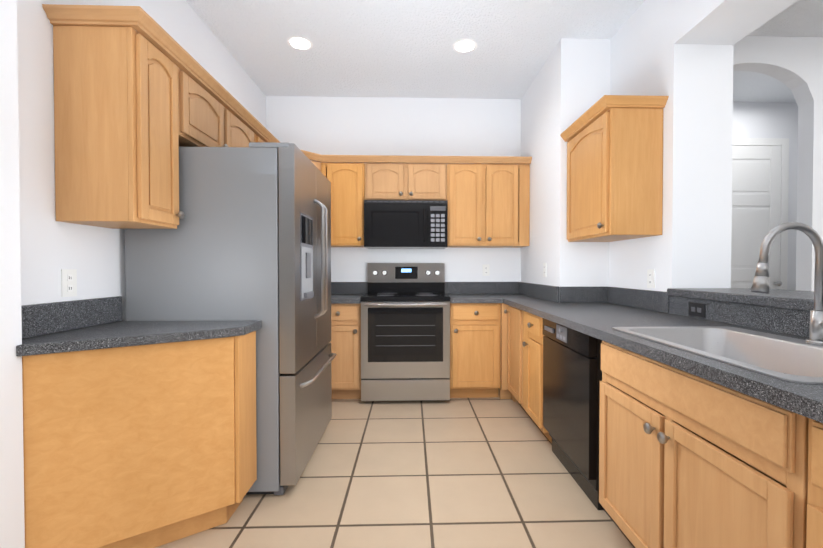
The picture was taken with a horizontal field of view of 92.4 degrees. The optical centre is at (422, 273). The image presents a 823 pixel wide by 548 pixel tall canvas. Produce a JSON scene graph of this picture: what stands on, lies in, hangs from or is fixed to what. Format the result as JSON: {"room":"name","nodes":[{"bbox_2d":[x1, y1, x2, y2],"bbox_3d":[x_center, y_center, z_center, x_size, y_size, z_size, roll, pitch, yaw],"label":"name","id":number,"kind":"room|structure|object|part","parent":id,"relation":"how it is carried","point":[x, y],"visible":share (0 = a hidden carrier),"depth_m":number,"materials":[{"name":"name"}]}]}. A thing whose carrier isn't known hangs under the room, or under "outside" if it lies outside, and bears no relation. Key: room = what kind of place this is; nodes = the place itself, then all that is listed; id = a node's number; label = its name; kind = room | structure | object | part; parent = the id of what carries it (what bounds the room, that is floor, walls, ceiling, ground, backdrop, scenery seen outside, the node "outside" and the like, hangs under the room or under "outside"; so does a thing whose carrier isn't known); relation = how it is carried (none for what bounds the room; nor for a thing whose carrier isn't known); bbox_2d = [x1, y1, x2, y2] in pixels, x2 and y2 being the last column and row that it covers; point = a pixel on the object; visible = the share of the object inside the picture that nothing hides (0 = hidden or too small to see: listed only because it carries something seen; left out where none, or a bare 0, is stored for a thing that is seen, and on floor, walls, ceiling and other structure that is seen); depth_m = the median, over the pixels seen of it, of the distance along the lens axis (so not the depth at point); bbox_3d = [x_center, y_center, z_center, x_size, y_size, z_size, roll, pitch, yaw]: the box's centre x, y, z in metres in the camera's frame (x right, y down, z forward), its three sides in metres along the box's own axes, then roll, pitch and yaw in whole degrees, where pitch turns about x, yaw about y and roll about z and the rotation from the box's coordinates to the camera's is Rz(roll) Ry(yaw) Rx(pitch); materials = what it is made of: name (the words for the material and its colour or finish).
{"room":"kitchen","nodes":[
{"label":"kitchen","id":0,"kind":"room"},
{"bbox_2d":[0,0,24,547],"bbox_3d":[-2.956,-0.299,1.218,3.180,2.870,0.150,0,1,-2],"label":"wall","id":1,"kind":"structure","parent":0,"point":[12,529],"depth_m":1.31,"materials":[{"name":"white paint"}]},
{"bbox_2d":[17,0,265,320],"bbox_3d":[-1.592,-0.319,2.604,0.150,2.870,2.680,0,1,-2],"label":"wall","id":2,"kind":"structure","parent":0,"point":[51,247],"depth_m":1.59,"materials":[{"name":"white paint"}]},
{"bbox_2d":[61,269,76,296],"bbox_3d":[-1.484,0.038,1.658,0.008,0.115,0.070,0,1,-2],"label":"electrical outlet","id":3,"kind":"object","parent":2,"relation":"attached to","point":[68,282],"visible":1,"depth_m":1.65,"materials":[{"name":"white plastic"}]},
{"bbox_2d":[21,296,121,338],"bbox_3d":[-1.476,0.174,1.644,0.020,0.121,0.593,0,1,-2],"label":"backsplash","id":4,"kind":"structure","parent":2,"relation":"attached to","point":[45,318],"depth_m":1.63,"materials":[{"name":"stone"}]},
{"bbox_2d":[53,25,184,228],"bbox_3d":[-1.307,-0.609,1.746,0.366,0.785,0.302,0,1,-2],"label":"upper cabinet","id":5,"kind":"object","parent":2,"relation":"attached to","point":[116,134],"visible":1,"depth_m":1.60,"materials":[{"name":"brown wood"}]},
{"bbox_2d":[178,68,253,146],"bbox_3d":[-1.325,-0.848,2.354,0.366,0.325,0.912,0,1,-2],"label":"upper cabinet","id":6,"kind":"object","parent":2,"relation":"attached to","point":[206,118],"visible":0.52,"depth_m":2.12,"materials":[{"name":"brown wood"}]},
{"bbox_2d":[42,4,531,163],"bbox_3d":[-0.237,-1.041,2.621,2.556,0.053,2.089,0,1,-2],"label":"crown molding","id":7,"kind":"structure","parent":6,"relation":"attached to","point":[143,23],"depth_m":1.95,"materials":[{"name":"brown wood"}]},
{"bbox_2d":[254,133,263,141],"bbox_3d":[-1.347,-0.628,3.091,0.366,0.785,0.475,0,1,-2],"label":"upper cabinet","id":8,"kind":"object","parent":2,"relation":"attached to","point":[257,138],"depth_m":2.87,"materials":[{"name":"brown wood"}]},
{"bbox_2d":[156,397,634,547],"bbox_3d":[0.564,1.190,0.950,10.200,0.100,10.100,0,1,-2],"label":"floor","id":9,"kind":"structure","parent":0,"point":[472,473],"depth_m":2.03,"materials":[{"name":"tile"}]},
{"bbox_2d":[22,331,256,547],"bbox_3d":[-1.150,0.703,1.655,0.672,0.855,0.584,0,1,-2],"label":"base cabinet","id":10,"kind":"object","parent":9,"relation":"on","point":[148,446],"visible":0.75,"depth_m":1.55,"materials":[{"name":"brown wood"}]},
{"bbox_2d":[16,321,261,355],"bbox_3d":[-1.137,0.255,1.642,0.698,0.039,0.618,0,1,-2],"label":"countertop","id":11,"kind":"structure","parent":10,"relation":"on","point":[120,334],"depth_m":1.59,"materials":[{"name":"stone"}]},
{"bbox_2d":[125,142,336,494],"bbox_3d":[-1.036,0.229,2.413,0.890,1.780,0.905,0,1,-2],"label":"fridge","id":12,"kind":"object","parent":9,"relation":"on","point":[248,238],"visible":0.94,"depth_m":1.96,"materials":[{"name":"grey metal"}]},
{"bbox_2d":[329,303,360,398],"bbox_3d":[-0.728,0.674,3.661,0.383,0.855,0.644,0,1,-2],"label":"base cabinet","id":13,"kind":"object","parent":9,"relation":"on","point":[345,341],"visible":0.62,"depth_m":3.39,"materials":[{"name":"brown wood"}]},
{"bbox_2d":[360,263,449,401],"bbox_3d":[-0.152,0.500,3.613,0.758,1.205,0.713,0,1,-2],"label":"range","id":14,"kind":"object","parent":9,"relation":"on","point":[405,331],"visible":1,"depth_m":3.33,"materials":[{"name":"grey metal"}]},
{"bbox_2d":[450,303,500,397],"bbox_3d":[0.453,0.673,3.696,0.442,0.855,0.644,0,1,-2],"label":"base cabinet","id":15,"kind":"object","parent":9,"relation":"on","point":[475,350],"visible":0.77,"depth_m":3.42,"materials":[{"name":"brown wood"}]},
{"bbox_2d":[499,303,531,418],"bbox_3d":[0.856,0.680,3.240,0.334,0.855,0.523,0,1,-2],"label":"base cabinet","id":16,"kind":"object","parent":9,"relation":"on","point":[515,323],"depth_m":3.28,"materials":[{"name":"brown wood"}]},
{"bbox_3d":[0.751,0.677,3.450,0.136,0.855,0.098,0,1,-2],"label":"corner base cabinet filler","id":17,"kind":"part","parent":16,"relation":"part of","materials":[{"name":"brown wood"}]},
{"bbox_2d":[522,311,551,442],"bbox_3d":[1.062,0.687,2.748,0.705,0.855,0.457,0,1,-2],"label":"base cabinet","id":18,"kind":"object","parent":9,"relation":"on","point":[533,343],"depth_m":2.67,"materials":[{"name":"brown wood"}]},
{"bbox_3d":[1.085,0.632,2.916,0.649,0.750,0.120,0,1,-2],"label":"right base cabinet filler panel","id":19,"kind":"part","parent":18,"relation":"part of","materials":[{"name":"brown wood"}]},
{"bbox_2d":[543,318,604,509],"bbox_3d":[1.078,0.698,2.189,0.645,0.850,0.647,0,1,-2],"label":"dishwasher","id":20,"kind":"object","parent":9,"relation":"on","point":[572,374],"visible":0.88,"depth_m":2.03,"materials":[{"name":"black"}]},
{"bbox_2d":[599,340,808,547],"bbox_3d":[1.105,0.708,1.311,0.705,0.855,0.897,0,1,-2],"label":"base cabinet","id":21,"kind":"object","parent":9,"relation":"on","point":[687,460],"visible":0.85,"depth_m":1.17,"materials":[{"name":"brown wood"}]},
{"bbox_2d":[447,294,822,422],"bbox_3d":[0.852,0.247,2.184,1.157,0.039,3.678,0,1,-2],"label":"countertop","id":22,"kind":"structure","parent":21,"relation":"on","point":[598,320],"depth_m":1.50,"materials":[{"name":"stone"}]},
{"bbox_2d":[563,286,605,302],"bbox_3d":[1.211,0.155,2.963,0.300,0.121,0.026,0,1,-2],"label":"backsplash","id":23,"kind":"structure","parent":22,"relation":"on","point":[570,294],"depth_m":2.95,"materials":[{"name":"stone"}]},
{"bbox_2d":[606,286,668,312],"bbox_3d":[1.407,0.160,2.623,0.020,0.121,0.713,0,1,-2],"label":"backsplash","id":24,"kind":"structure","parent":22,"relation":"on","point":[658,301],"depth_m":2.54,"materials":[{"name":"stone"}]},
{"bbox_2d":[612,222,822,383],"bbox_3d":[1.101,0.131,1.301,0.560,0.609,0.830,0,1,-2],"label":"sink","id":25,"kind":"object","parent":22,"relation":"in","point":[791,359],"visible":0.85,"depth_m":1.35,"materials":[{"name":"grey metal"}]},
{"bbox_2d":[751,222,822,344],"bbox_3d":[1.240,0.030,1.296,0.283,0.407,0.099,0,1,-2],"label":"faucet","id":26,"kind":"object","parent":22,"relation":"on","point":[760,284],"depth_m":1.30,"materials":[{"name":"silver metal"}]},
{"bbox_2d":[806,418,822,547],"bbox_3d":[1.125,0.717,0.627,0.705,0.855,0.457,0,1,-2],"label":"base cabinet","id":27,"kind":"object","parent":9,"relation":"on","point":[814,535],"visible":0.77,"depth_m":0.81,"materials":[{"name":"brown wood"}]},
{"bbox_3d":[-1.202,0.682,3.100,0.656,0.855,0.437,0,1,-2],"label":"base cabinet","id":28,"kind":"object","parent":9,"relation":"on","visible":0},
{"bbox_2d":[331,294,363,303],"bbox_3d":[-1.035,0.229,3.426,1.009,0.039,1.083,0,1,-2],"label":"countertop","id":29,"kind":"structure","parent":28,"relation":"on","point":[345,298],"depth_m":3.39,"materials":[{"name":"stone"}]},
{"bbox_2d":[186,0,822,102],"bbox_3d":[0.564,-1.779,0.907,10.200,0.100,10.100,0,1,-2],"label":"ceiling","id":30,"kind":"structure","parent":0,"point":[385,48],"depth_m":2.96,"materials":[{"name":"white paint"}]},
{"bbox_2d":[287,36,312,49],"bbox_3d":[-0.933,-1.756,3.003,0.190,0.006,0.190,0,1,-2],"label":"recessed light","id":31,"kind":"object","parent":30,"relation":"in","point":[299,42],"visible":1,"depth_m":3.00,"materials":[{"name":"white"}]},
{"bbox_2d":[453,39,476,52],"bbox_3d":[0.327,-1.757,3.041,0.190,0.006,0.190,0,1,-2],"label":"recessed light","id":32,"kind":"object","parent":30,"relation":"in","point":[464,45],"visible":1,"depth_m":3.03,"materials":[{"name":"white"}]},
{"bbox_2d":[266,96,797,289],"bbox_3d":[1.919,-0.340,4.125,7.300,2.870,0.150,0,1,-2],"label":"wall","id":33,"kind":"structure","parent":0,"point":[399,126],"depth_m":3.98,"materials":[{"name":"white paint"}]},
{"bbox_2d":[321,163,364,246],"bbox_3d":[-0.740,-0.648,3.781,0.399,0.765,0.366,0,1,-2],"label":"upper cabinet","id":34,"kind":"object","parent":33,"relation":"attached to","point":[347,180],"visible":0.75,"depth_m":3.64,"materials":[{"name":"brown wood"}]},
{"bbox_2d":[331,282,367,293],"bbox_3d":[-1.036,0.141,3.957,0.979,0.121,0.020,0,1,-2],"label":"backsplash","id":35,"kind":"structure","parent":33,"relation":"attached to","point":[349,287],"depth_m":3.95,"materials":[{"name":"stone"}]},
{"bbox_2d":[365,163,446,199],"bbox_3d":[-0.158,-0.856,3.795,0.759,0.350,0.366,0,1,-2],"label":"upper cabinet","id":36,"kind":"object","parent":33,"relation":"attached to","point":[402,181],"visible":0.98,"depth_m":3.65,"materials":[{"name":"brown wood"}]},
{"bbox_2d":[364,200,447,248],"bbox_3d":[-0.156,-0.461,3.763,0.758,0.425,0.443,0,1,-2],"label":"microwave","id":37,"kind":"object","parent":36,"relation":"attached to","point":[405,224],"visible":1,"depth_m":3.58,"materials":[{"name":"black"}]},
{"bbox_2d":[445,282,517,293],"bbox_3d":[0.594,0.140,4.006,0.750,0.121,0.020,0,1,-2],"label":"backsplash","id":38,"kind":"structure","parent":33,"relation":"attached to","point":[450,287],"depth_m":4.00,"materials":[{"name":"stone"}]},
{"bbox_2d":[483,265,489,275],"bbox_3d":[0.647,-0.039,4.012,0.070,0.115,0.008,0,1,-2],"label":"electrical outlet","id":39,"kind":"object","parent":33,"relation":"attached to","point":[486,270],"visible":1,"depth_m":4.01,"materials":[{"name":"white plastic"}]},
{"bbox_2d":[447,164,529,247],"bbox_3d":[0.615,-0.648,3.821,0.778,0.765,0.366,0,1,-2],"label":"upper cabinet","id":40,"kind":"object","parent":33,"relation":"attached to","point":[488,205],"visible":0.92,"depth_m":3.68,"materials":[{"name":"brown wood"}]},
{"bbox_2d":[731,138,788,289],"bbox_3d":[3.357,-0.152,4.049,0.860,2.495,0.090,0,1,-2],"label":"hall door","id":41,"kind":"structure","parent":33,"relation":"in","point":[760,177],"depth_m":4.08,"materials":[{"name":"white wood"}]},
{"bbox_2d":[521,38,610,302],"bbox_3d":[1.376,-0.333,3.579,0.723,2.870,1.210,0,1,-2],"label":"chase","id":42,"kind":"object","parent":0,"point":[569,85],"visible":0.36,"depth_m":2.99,"materials":[{"name":"white paint"}]},
{"bbox_2d":[518,282,562,302],"bbox_3d":[1.005,0.147,3.487,0.026,0.121,1.080,0,1,-2],"label":"backsplash","id":43,"kind":"structure","parent":42,"relation":"attached to","point":[546,292],"depth_m":3.32,"materials":[{"name":"stone"}]},
{"bbox_2d":[543,263,546,276],"bbox_3d":[1.019,-0.033,3.287,0.008,0.115,0.070,0,1,-2],"label":"outlet","id":44,"kind":"object","parent":42,"relation":"attached to","point":[544,269],"visible":1,"depth_m":3.27,"materials":[{"name":"white plastic"}]},
{"bbox_2d":[609,0,733,291],"bbox_3d":[1.593,-0.319,2.621,0.347,2.870,0.717,0,1,-2],"label":"wall column","id":45,"kind":"structure","parent":0,"point":[690,247],"depth_m":2.27,"materials":[{"name":"white paint"}]},
{"bbox_2d":[567,108,662,241],"bbox_3d":[1.231,-0.610,2.646,0.371,0.748,0.627,0,1,-2],"label":"upper cabinet","id":46,"kind":"object","parent":45,"relation":"attached to","point":[614,174],"visible":1,"depth_m":2.34,"materials":[{"name":"brown wood"}]},
{"bbox_2d":[560,95,668,141],"bbox_3d":[1.228,-1.011,2.618,0.378,0.053,0.673,0,1,-2],"label":"crown molding","id":47,"kind":"structure","parent":46,"relation":"attached to","point":[598,109],"depth_m":2.32,"materials":[{"name":"brown wood"}]},
{"bbox_2d":[647,269,654,287],"bbox_3d":[1.420,0.029,2.454,0.008,0.115,0.070,0,1,-2],"label":"outlet","id":48,"kind":"object","parent":45,"relation":"attached to","point":[650,278],"visible":1,"depth_m":2.45,"materials":[{"name":"white plastic"}]},
{"bbox_2d":[674,0,797,44],"bbox_3d":[1.660,-1.502,0.370,0.347,0.440,3.753,0,1,-2],"label":"beam","id":49,"kind":"structure","parent":0,"point":[719,22],"depth_m":2.06,"materials":[{"name":"white paint"}]},
{"bbox_2d":[733,36,822,290],"bbox_3d":[3.604,-0.325,3.030,3.697,2.870,0.120,0,1,-2],"label":"wall","id":50,"kind":"structure","parent":0,"point":[794,65],"depth_m":2.95,"materials":[{"name":"white paint"}]},
{"bbox_3d":[1.633,0.638,1.320,0.323,0.994,1.913,0,1,-2],"label":"wall","id":51,"kind":"structure","parent":0,"visible":0},
{"bbox_2d":[669,296,809,336],"bbox_3d":[1.457,0.190,1.314,0.024,0.098,1.903,0,1,-2],"label":"backsplash panel","id":52,"kind":"object","parent":51,"relation":"attached to","point":[788,321],"visible":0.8,"depth_m":1.72,"materials":[{"name":"stone"}]},
{"bbox_2d":[689,302,705,317],"bbox_3d":[1.419,0.185,2.041,0.008,0.070,0.115,0,1,-2],"label":"outlet","id":53,"kind":"object","parent":52,"relation":"attached to","point":[697,309],"visible":1,"depth_m":2.03,"materials":[{"name":"black plastic"}]},
{"bbox_2d":[667,288,813,310],"bbox_3d":[1.696,0.117,1.294,0.541,0.044,1.951,0,1,-2],"label":"ledge","id":54,"kind":"object","parent":51,"relation":"on","point":[792,299],"visible":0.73,"depth_m":1.78,"materials":[{"name":"stone"}]}
]}

